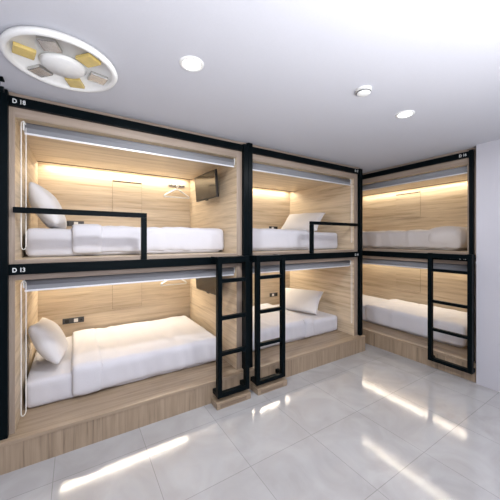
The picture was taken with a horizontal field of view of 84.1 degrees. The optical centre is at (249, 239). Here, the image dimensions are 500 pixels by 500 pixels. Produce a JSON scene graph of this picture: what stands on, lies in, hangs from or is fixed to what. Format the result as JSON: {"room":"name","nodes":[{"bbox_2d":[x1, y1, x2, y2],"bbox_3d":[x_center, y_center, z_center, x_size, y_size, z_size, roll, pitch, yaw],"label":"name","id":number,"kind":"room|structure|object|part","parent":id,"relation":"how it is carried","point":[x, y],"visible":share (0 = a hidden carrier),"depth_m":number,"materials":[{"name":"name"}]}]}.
{"room":"dormitory","nodes":[
{"label":"dormitory","id":0,"kind":"room"},
{"bbox_2d":[0,0,499,172],"bbox_3d":[0.964,-1.104,1.753,7.100,0.060,6.540,0,0,-32],"label":"ceiling","id":1,"kind":"structure","parent":0,"point":[281,75],"depth_m":1.74,"materials":[{"name":"paint"}]},
{"bbox_2d":[0,76,4,91],"bbox_3d":[-1.668,-1.028,1.833,0.060,0.091,0.060,0,0,-32],"label":"ceiling spotlight","id":2,"kind":"object","parent":1,"relation":"attached to","point":[1,77],"visible":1,"depth_m":1.84,"materials":[{"name":"black metal"}]},
{"bbox_2d":[0,26,117,92],"bbox_3d":[-1.117,-1.045,1.660,0.584,0.058,0.584,0,0,-32],"label":"ceiling lamp","id":3,"kind":"object","parent":1,"relation":"attached to","point":[49,56],"visible":1,"depth_m":1.59,"materials":[{"name":"white plastic"}]},
{"bbox_3d":[-1.249,-1.041,1.531,0.100,0.021,0.090,0,0,-44],"label":"glass panel","id":4,"kind":"part","parent":3,"relation":"part of","materials":[{"name":"yellow glass"}]},
{"bbox_3d":[-1.294,-1.041,1.711,0.100,0.021,0.090,0,0,16],"label":"glass panel","id":5,"kind":"part","parent":3,"relation":"part of","materials":[{"name":"grey glass"}]},
{"bbox_3d":[-1.071,-1.041,1.481,0.090,0.021,0.100,0,0,-14],"label":"glass panel","id":6,"kind":"part","parent":3,"relation":"part of","materials":[{"name":"grey glass"}]},
{"bbox_2d":[39,53,86,78],"bbox_3d":[-1.117,-1.034,1.660,0.240,0.036,0.240,0,0,-32],"label":"diffuser","id":7,"kind":"object","parent":3,"relation":"attached to","point":[67,65],"depth_m":1.63,"materials":[{"name":"white plastic"}]},
{"bbox_3d":[-1.162,-1.041,1.840,0.090,0.021,0.100,0,0,-14],"label":"glass panel","id":8,"kind":"part","parent":3,"relation":"part of","materials":[{"name":"yellow glass"}]},
{"bbox_3d":[-0.939,-1.041,1.610,0.100,0.021,0.090,0,0,16],"label":"glass panel","id":9,"kind":"part","parent":3,"relation":"part of","materials":[{"name":"yellow glass"}]},
{"bbox_3d":[-0.984,-1.041,1.789,0.100,0.021,0.090,0,0,-44],"label":"glass panel","id":10,"kind":"part","parent":3,"relation":"part of","materials":[{"name":"beige glass"}]},
{"bbox_2d":[179,56,203,71],"bbox_3d":[-0.355,-1.069,1.691,0.150,0.009,0.150,0,0,-32],"label":"recessed light","id":11,"kind":"object","parent":1,"relation":"in","point":[189,63],"visible":1,"depth_m":1.68,"materials":[{"name":"white plastic"}]},
{"bbox_2d":[183,59,199,68],"bbox_3d":[-0.355,-1.071,1.691,0.103,0.002,0.103,0,0,-32],"label":"diffuser","id":12,"kind":"object","parent":11,"relation":"attached to","point":[187,63],"depth_m":1.69,"materials":[{"name":"white plastic"}]},
{"bbox_2d":[355,85,371,96],"bbox_3d":[0.813,-1.054,1.983,0.110,0.040,0.110,0,0,-32],"label":"smoke detector","id":13,"kind":"object","parent":1,"relation":"attached to","point":[365,90],"visible":1,"depth_m":1.96,"materials":[{"name":"white plastic"}]},
{"bbox_2d":[395,110,414,118],"bbox_3d":[1.327,-1.069,2.369,0.150,0.009,0.150,0,0,-32],"label":"recessed light","id":14,"kind":"object","parent":1,"relation":"in","point":[407,113],"visible":1,"depth_m":2.37,"materials":[{"name":"white plastic"}]},
{"bbox_2d":[398,112,411,116],"bbox_3d":[1.327,-1.071,2.369,0.103,0.002,0.103,0,0,-32],"label":"diffuser","id":15,"kind":"object","parent":14,"relation":"attached to","point":[401,114],"depth_m":2.37,"materials":[{"name":"white plastic"}]},
{"bbox_2d":[0,343,499,499],"bbox_3d":[0.964,1.668,1.753,7.100,0.060,6.540,0,0,-32],"label":"floor","id":16,"kind":"structure","parent":0,"point":[374,423],"depth_m":2.14,"materials":[{"name":"grey tile"}]},
{"bbox_2d":[0,89,249,474],"bbox_3d":[-1.293,0.283,3.118,2.076,2.710,1.565,0,0,-32],"label":"bunk bed","id":17,"kind":"object","parent":16,"relation":"on","point":[103,186],"visible":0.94,"depth_m":2.67,"materials":[{"name":"brown wood"}]},
{"bbox_3d":[-1.761,0.175,1.972,0.062,2.482,0.044,0,0,-32],"label":"post","id":18,"kind":"part","parent":17,"relation":"part of","materials":[{"name":"black metal"}]},
{"bbox_3d":[-2.152,0.172,2.629,0.091,2.488,1.477,0,0,-32],"label":"panel","id":19,"kind":"part","parent":17,"relation":"part of","materials":[{"name":"brown wood"}]},
{"bbox_2d":[62,316,83,324],"bbox_3d":[-2.188,1.003,3.433,0.225,0.066,0.018,0,0,-32],"label":"panel","id":20,"kind":"object","parent":17,"relation":"attached to","point":[76,319],"visible":1,"depth_m":3.42,"materials":[{"name":"grey plastic"}]},
{"bbox_2d":[67,221,83,225],"bbox_3d":[-2.188,-0.197,3.433,0.225,0.066,0.018,0,0,-32],"label":"panel","id":21,"kind":"object","parent":17,"relation":"attached to","point":[69,223],"visible":0.52,"depth_m":3.43,"materials":[{"name":"grey plastic"}]},
{"bbox_3d":[-1.323,-0.215,2.252,0.924,0.042,0.038,0,0,-32],"label":"guard rail","id":22,"kind":"part","parent":17,"relation":"part of","materials":[{"name":"black metal"}]},
{"bbox_3d":[-1.712,0.201,3.761,1.859,2.430,0.030,0,0,-32],"label":"panel","id":23,"kind":"part","parent":17,"relation":"part of","materials":[{"name":"brown wood"}]},
{"bbox_3d":[-1.648,-0.894,3.658,1.858,0.006,0.011,0,0,-32],"label":"edge trim","id":24,"kind":"part","parent":17,"relation":"part of","materials":[{"name":"beige wood"}]},
{"bbox_2d":[25,336,211,407],"bbox_3d":[-1.419,1.299,3.222,1.758,0.249,1.143,0,0,-32],"label":"mattress","id":25,"kind":"object","parent":17,"relation":"on","point":[48,382],"visible":0.25,"depth_m":2.42,"materials":[{"name":"white fabric"}]},
{"bbox_2d":[28,317,67,364],"bbox_3d":[-1.925,0.957,2.664,0.286,0.430,0.615,0,0,-27],"label":"pillow","id":26,"kind":"object","parent":25,"relation":"on","point":[49,340],"visible":1,"depth_m":2.46,"materials":[{"name":"white fabric"}]},
{"bbox_2d":[71,315,215,395],"bbox_3d":[-1.261,1.255,3.302,1.475,0.282,1.177,0,0,-32],"label":"duvet","id":27,"kind":"object","parent":25,"relation":"on","point":[101,358],"visible":0.98,"depth_m":2.94,"materials":[{"name":"white fabric"}]},
{"bbox_2d":[25,228,219,256],"bbox_3d":[-1.396,0.027,3.236,1.806,0.257,1.150,0,0,-32],"label":"mattress","id":28,"kind":"object","parent":17,"relation":"on","point":[41,242],"visible":0.4,"depth_m":2.39,"materials":[{"name":"white fabric"}]},
{"bbox_2d":[28,182,66,228],"bbox_3d":[-1.914,-0.280,2.635,0.279,0.438,0.620,0,0,-28],"label":"pillow","id":29,"kind":"object","parent":28,"relation":"on","point":[39,197],"visible":0.77,"depth_m":2.42,"materials":[{"name":"white fabric"}]},
{"bbox_2d":[71,224,223,253],"bbox_3d":[-1.243,-0.011,3.317,1.537,0.278,1.188,0,0,-32],"label":"duvet","id":30,"kind":"object","parent":28,"relation":"on","point":[86,238],"visible":0.91,"depth_m":2.73,"materials":[{"name":"white fabric"}]},
{"bbox_3d":[-0.910,-1.000,2.514,1.955,0.069,0.033,0,0,-32],"label":"rail","id":31,"kind":"part","parent":17,"relation":"part of","materials":[{"name":"black metal"}]},
{"bbox_3d":[-0.910,0.218,2.514,1.955,0.078,0.033,0,0,-32],"label":"rail","id":32,"kind":"part","parent":17,"relation":"part of","materials":[{"name":"black metal"}]},
{"bbox_3d":[-1.667,0.716,3.768,0.365,0.415,0.004,0,0,-32],"label":"fold down panel","id":33,"kind":"part","parent":17,"relation":"part of","materials":[{"name":"brown wood"}]},
{"bbox_3d":[-1.667,-0.559,3.768,0.365,0.415,0.004,0,0,-32],"label":"fold down panel","id":34,"kind":"part","parent":17,"relation":"part of","materials":[{"name":"brown wood"}]},
{"bbox_2d":[21,121,234,249],"bbox_3d":[-0.946,-0.407,2.571,1.825,0.968,0.103,0,0,-32],"label":"roller blind","id":35,"kind":"object","parent":17,"relation":"attached to","point":[28,128],"visible":1,"depth_m":2.38,"materials":[{"name":"grey fabric"}]},
{"bbox_3d":[-1.689,-0.401,2.067,0.007,0.957,0.049,0,0,2],"label":"pull chain","id":36,"kind":"part","parent":35,"relation":"part of","materials":[{"name":"white plastic"}]},
{"bbox_2d":[21,267,234,416],"bbox_3d":[-0.945,0.810,2.569,1.825,1.016,0.099,0,0,-32],"label":"roller blind","id":37,"kind":"object","parent":17,"relation":"attached to","point":[100,280],"visible":0.89,"depth_m":2.37,"materials":[{"name":"grey fabric"}]},
{"bbox_3d":[-1.689,0.813,2.067,0.007,1.008,0.049,0,0,2],"label":"pull chain","id":38,"kind":"part","parent":37,"relation":"part of","materials":[{"name":"white plastic"}]},
{"bbox_3d":[-0.953,-0.007,2.486,0.047,0.372,0.038,0,0,-32],"label":"guard leg","id":39,"kind":"part","parent":17,"relation":"part of","materials":[{"name":"black metal"}]},
{"bbox_2d":[168,184,184,187],"bbox_3d":[-1.079,-0.796,4.101,0.245,0.034,0.069,0,0,-32],"label":"hook rail","id":40,"kind":"object","parent":17,"relation":"attached to","point":[171,185],"visible":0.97,"depth_m":4.11,"materials":[{"name":"silver metal"}]},
{"bbox_2d":[163,183,189,198],"bbox_3d":[-1.074,-0.717,4.079,0.400,0.218,0.023,0,0,-32],"label":"hanger","id":41,"kind":"object","parent":40,"relation":"hanging from","point":[187,197],"visible":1,"depth_m":4.07,"materials":[{"name":"white plastic"}]},
{"bbox_3d":[-1.074,-0.678,4.079,0.400,0.140,0.023,0,0,-32],"label":"shoulder frame","id":42,"kind":"part","parent":41,"relation":"part of","materials":[{"name":"white plastic"}]},
{"bbox_2d":[196,277,215,294],"bbox_3d":[-0.497,0.503,3.448,0.142,0.324,0.620,0,0,-35],"label":"television","id":43,"kind":"object","parent":17,"relation":"attached to","point":[208,284],"visible":0.5,"depth_m":3.39,"materials":[{"name":"black plastic"}]},
{"bbox_2d":[194,169,218,201],"bbox_3d":[-0.515,-0.652,3.476,0.142,0.334,0.575,0,0,-35],"label":"television","id":44,"kind":"object","parent":17,"relation":"attached to","point":[206,185],"visible":1,"depth_m":3.39,"materials":[{"name":"black plastic"}]},
{"bbox_3d":[-0.490,0.172,3.675,0.117,2.488,1.477,0,0,-32],"label":"panel","id":45,"kind":"part","parent":17,"relation":"part of","materials":[{"name":"brown wood"}]},
{"bbox_2d":[211,255,249,398],"bbox_3d":[-0.201,0.852,2.828,0.358,1.368,0.170,0,0,-32],"label":"ladder","id":46,"kind":"object","parent":17,"relation":"attached to","point":[245,382],"visible":1,"depth_m":2.76,"materials":[{"name":"black metal"}]},
{"bbox_3d":[-0.346,0.201,2.766,0.040,0.058,0.119,0,0,-32],"label":"arm","id":47,"kind":"part","parent":46,"relation":"part of"},
{"bbox_3d":[-0.055,0.186,3.046,0.058,2.460,0.044,0,0,-32],"label":"post","id":48,"kind":"part","parent":17,"relation":"part of","materials":[{"name":"black metal"}]},
{"bbox_3d":[-1.079,0.476,4.101,0.245,0.034,0.069,0,0,-32],"label":"hook rail","id":49,"kind":"object","parent":17,"relation":"attached to","visible":0},
{"bbox_2d":[160,279,186,285],"bbox_3d":[-1.112,0.559,4.055,0.400,0.218,0.023,0,0,-32],"label":"hanger","id":50,"kind":"object","parent":49,"relation":"hanging from","point":[182,279],"visible":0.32,"depth_m":4.03,"materials":[{"name":"white plastic"}]},
{"bbox_2d":[211,390,250,409],"bbox_3d":[-0.188,1.607,2.807,0.383,0.062,0.136,0,0,-32],"label":"block","id":51,"kind":"object","parent":16,"relation":"on","point":[224,402],"visible":0.87,"depth_m":2.75,"materials":[{"name":"brown wood"}]},
{"bbox_2d":[251,377,286,395],"bbox_3d":[0.216,1.607,3.062,0.393,0.062,0.136,0,0,-32],"label":"block","id":52,"kind":"object","parent":16,"relation":"on","point":[281,382],"visible":0.88,"depth_m":3.00,"materials":[{"name":"brown wood"}]},
{"bbox_2d":[246,143,365,389],"bbox_3d":[0.436,0.283,4.207,2.010,2.710,1.565,0,0,-32],"label":"bunk bed","id":53,"kind":"object","parent":16,"relation":"on","point":[272,198],"visible":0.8,"depth_m":4.11,"materials":[{"name":"brown wood"}]},
{"bbox_3d":[-0.005,0.175,3.077,0.058,2.482,0.044,0,0,-32],"label":"post","id":54,"kind":"part","parent":53,"relation":"part of","materials":[{"name":"black metal"}]},
{"bbox_2d":[249,254,284,385],"bbox_3d":[0.190,0.852,3.074,0.385,1.368,0.170,0,0,-32],"label":"ladder","id":55,"kind":"object","parent":53,"relation":"attached to","point":[279,373],"visible":0.99,"depth_m":2.98,"materials":[{"name":"black metal"}]},
{"bbox_3d":[-0.004,0.201,4.837,1.786,2.430,0.030,0,0,-32],"label":"panel","id":56,"kind":"part","parent":53,"relation":"part of","materials":[{"name":"brown wood"}]},
{"bbox_2d":[270,292,277,296],"bbox_3d":[0.436,1.013,5.085,0.175,0.066,0.018,0,0,-32],"label":"panel","id":57,"kind":"object","parent":53,"relation":"attached to","point":[276,293],"visible":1,"depth_m":5.08,"materials":[{"name":"grey plastic"}]},
{"bbox_2d":[253,232,336,250],"bbox_3d":[0.324,0.019,4.317,1.776,0.270,1.149,0,0,-32],"label":"mattress","id":58,"kind":"object","parent":53,"relation":"on","point":[322,240],"visible":0.27,"depth_m":4.12,"materials":[{"name":"white fabric"}]},
{"bbox_2d":[253,228,308,248],"bbox_3d":[0.072,-0.013,4.145,1.183,0.278,1.166,0,0,-32],"label":"duvet","id":59,"kind":"object","parent":58,"relation":"on","point":[263,238],"visible":0.59,"depth_m":3.67,"materials":[{"name":"white fabric"}]},
{"bbox_2d":[281,212,324,231],"bbox_3d":[0.860,-0.284,4.583,0.682,0.324,0.350,0,0,38],"label":"pillow","id":60,"kind":"object","parent":58,"relation":"on","point":[294,221],"visible":0.72,"depth_m":4.49,"materials":[{"name":"white fabric"}]},
{"bbox_2d":[260,304,336,349],"bbox_3d":[0.323,1.299,4.317,1.780,0.246,1.154,0,0,-32],"label":"mattress","id":61,"kind":"object","parent":53,"relation":"on","point":[323,322],"visible":0.16,"depth_m":4.19,"materials":[{"name":"white fabric"}]},
{"bbox_2d":[253,303,313,350],"bbox_3d":[0.107,1.260,4.160,1.251,0.270,1.177,0,0,-32],"label":"duvet","id":62,"kind":"object","parent":61,"relation":"on","point":[297,326],"visible":0.38,"depth_m":3.87,"materials":[{"name":"white fabric"}]},
{"bbox_2d":[278,288,323,313],"bbox_3d":[0.825,0.998,4.562,0.679,0.314,0.356,0,0,32],"label":"pillow","id":63,"kind":"object","parent":61,"relation":"on","point":[300,300],"visible":0.91,"depth_m":4.47,"materials":[{"name":"white fabric"}]},
{"bbox_2d":[253,163,351,242],"bbox_3d":[0.743,-0.422,3.634,1.762,0.938,0.103,0,0,-32],"label":"roller blind","id":64,"kind":"object","parent":53,"relation":"attached to","point":[256,167],"visible":0.77,"depth_m":3.54,"materials":[{"name":"grey fabric"}]},
{"bbox_2d":[253,260,351,322],"bbox_3d":[0.744,0.765,3.633,1.762,0.926,0.099,0,0,-32],"label":"roller blind","id":65,"kind":"object","parent":53,"relation":"attached to","point":[330,264],"visible":0.71,"depth_m":3.60,"materials":[{"name":"grey fabric"}]},
{"bbox_3d":[0.810,-1.000,3.597,1.875,0.069,0.033,0,0,-32],"label":"rail","id":66,"kind":"part","parent":53,"relation":"part of","materials":[{"name":"black metal"}]},
{"bbox_3d":[0.810,0.218,3.597,1.875,0.078,0.033,0,0,-32],"label":"rail","id":67,"kind":"part","parent":53,"relation":"part of","materials":[{"name":"black metal"}]},
{"bbox_3d":[0.798,-0.007,3.588,0.047,0.372,0.038,0,0,-32],"label":"guard leg","id":68,"kind":"part","parent":53,"relation":"part of","materials":[{"name":"black metal"}]},
{"bbox_3d":[1.193,0.172,4.736,0.130,2.488,1.477,0,0,-32],"label":"panel","id":69,"kind":"part","parent":53,"relation":"part of","materials":[{"name":"brown wood"}]},
{"bbox_3d":[1.173,-0.215,3.824,0.932,0.042,0.038,0,0,-32],"label":"guard rail","id":70,"kind":"part","parent":53,"relation":"part of","materials":[{"name":"black metal"}]},
{"bbox_3d":[1.633,0.186,4.109,0.062,2.460,0.044,0,0,-32],"label":"post","id":71,"kind":"part","parent":53,"relation":"part of","materials":[{"name":"black metal"}]},
{"bbox_2d":[363,147,475,382],"bbox_3d":[2.450,0.283,4.555,1.260,2.710,2.502,0,0,-32],"label":"bunk bed","id":72,"kind":"object","parent":16,"relation":"on","point":[451,200],"visible":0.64,"depth_m":4.41,"materials":[{"name":"brown wood"}]},
{"bbox_3d":[2.860,0.716,5.021,0.004,0.415,0.430,0,0,-32],"label":"fold down panel","id":73,"kind":"part","parent":72,"relation":"part of","materials":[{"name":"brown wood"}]},
{"bbox_3d":[2.860,-0.615,5.021,0.004,0.415,0.430,0,0,-32],"label":"fold down panel","id":74,"kind":"part","parent":72,"relation":"part of","materials":[{"name":"brown wood"}]},
{"bbox_2d":[363,295,462,347],"bbox_3d":[2.536,1.279,4.704,0.877,0.287,2.147,0,0,-32],"label":"mattress","id":75,"kind":"object","parent":72,"relation":"on","point":[367,299],"visible":0.2,"depth_m":4.95,"materials":[{"name":"white fabric"}]},
{"bbox_2d":[365,299,466,346],"bbox_3d":[2.712,1.244,4.387,0.893,0.297,1.483,0,0,-32],"label":"duvet","id":76,"kind":"object","parent":75,"relation":"on","point":[411,317],"visible":0.77,"depth_m":4.16,"materials":[{"name":"white fabric"}]},
{"bbox_2d":[363,166,466,190],"bbox_3d":[2.020,-0.841,4.289,0.072,0.100,2.285,0,0,-32],"label":"roller blind","id":77,"kind":"object","parent":72,"relation":"attached to","point":[460,170],"visible":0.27,"depth_m":3.78,"materials":[{"name":"grey fabric"}]},
{"bbox_2d":[363,258,466,270],"bbox_3d":[2.020,0.348,4.289,0.064,0.092,2.285,0,0,-32],"label":"roller blind","id":78,"kind":"object","parent":72,"relation":"attached to","point":[411,264],"visible":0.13,"depth_m":3.85,"materials":[{"name":"grey fabric"}]},
{"bbox_2d":[363,246,466,250],"bbox_3d":[2.520,0.026,4.733,0.839,0.257,2.074,0,0,-32],"label":"mattress","id":79,"kind":"object","parent":72,"relation":"on","point":[419,248],"visible":0.24,"depth_m":4.05,"materials":[{"name":"beige fabric"}]},
{"bbox_2d":[363,226,466,248],"bbox_3d":[2.576,-0.028,4.612,0.921,0.317,1.974,0,0,-32],"label":"duvet","id":80,"kind":"object","parent":79,"relation":"on","point":[452,237],"visible":0.7,"depth_m":4.00,"materials":[{"name":"beige fabric"}]},
{"bbox_3d":[1.945,0.218,4.254,0.033,0.078,2.373,0,0,-32],"label":"rail","id":81,"kind":"part","parent":72,"relation":"part of","materials":[{"name":"black metal"}]},
{"bbox_3d":[2.968,0.201,4.886,0.030,2.430,2.294,0,0,-32],"label":"panel","id":82,"kind":"part","parent":72,"relation":"part of","materials":[{"name":"brown wood"}]},
{"bbox_3d":[1.945,-1.000,4.254,0.033,0.069,2.373,0,0,-32],"label":"rail","id":83,"kind":"part","parent":72,"relation":"part of","materials":[{"name":"black metal"}]},
{"bbox_3d":[2.865,-0.894,4.821,0.011,0.006,2.293,0,0,-32],"label":"edge trim","id":84,"kind":"part","parent":72,"relation":"part of","materials":[{"name":"beige wood"}]},
{"bbox_2d":[428,253,475,373],"bbox_3d":[2.419,0.844,3.341,0.114,1.352,0.465,0,0,-32],"label":"ladder","id":85,"kind":"object","parent":72,"relation":"attached to","point":[470,369],"visible":1,"depth_m":3.23,"materials":[{"name":"black metal"}]},
{"bbox_3d":[2.584,0.186,3.228,0.044,2.460,0.042,0,0,-32],"label":"post","id":86,"kind":"part","parent":72,"relation":"part of","materials":[{"name":"black metal"}]},
{"bbox_2d":[476,139,499,391],"bbox_3d":[3.542,0.282,1.694,0.100,2.712,3.492,0,0,-32],"label":"wall","id":87,"kind":"structure","parent":0,"point":[488,153],"depth_m":3.05,"materials":[{"name":"paint"}]}
]}

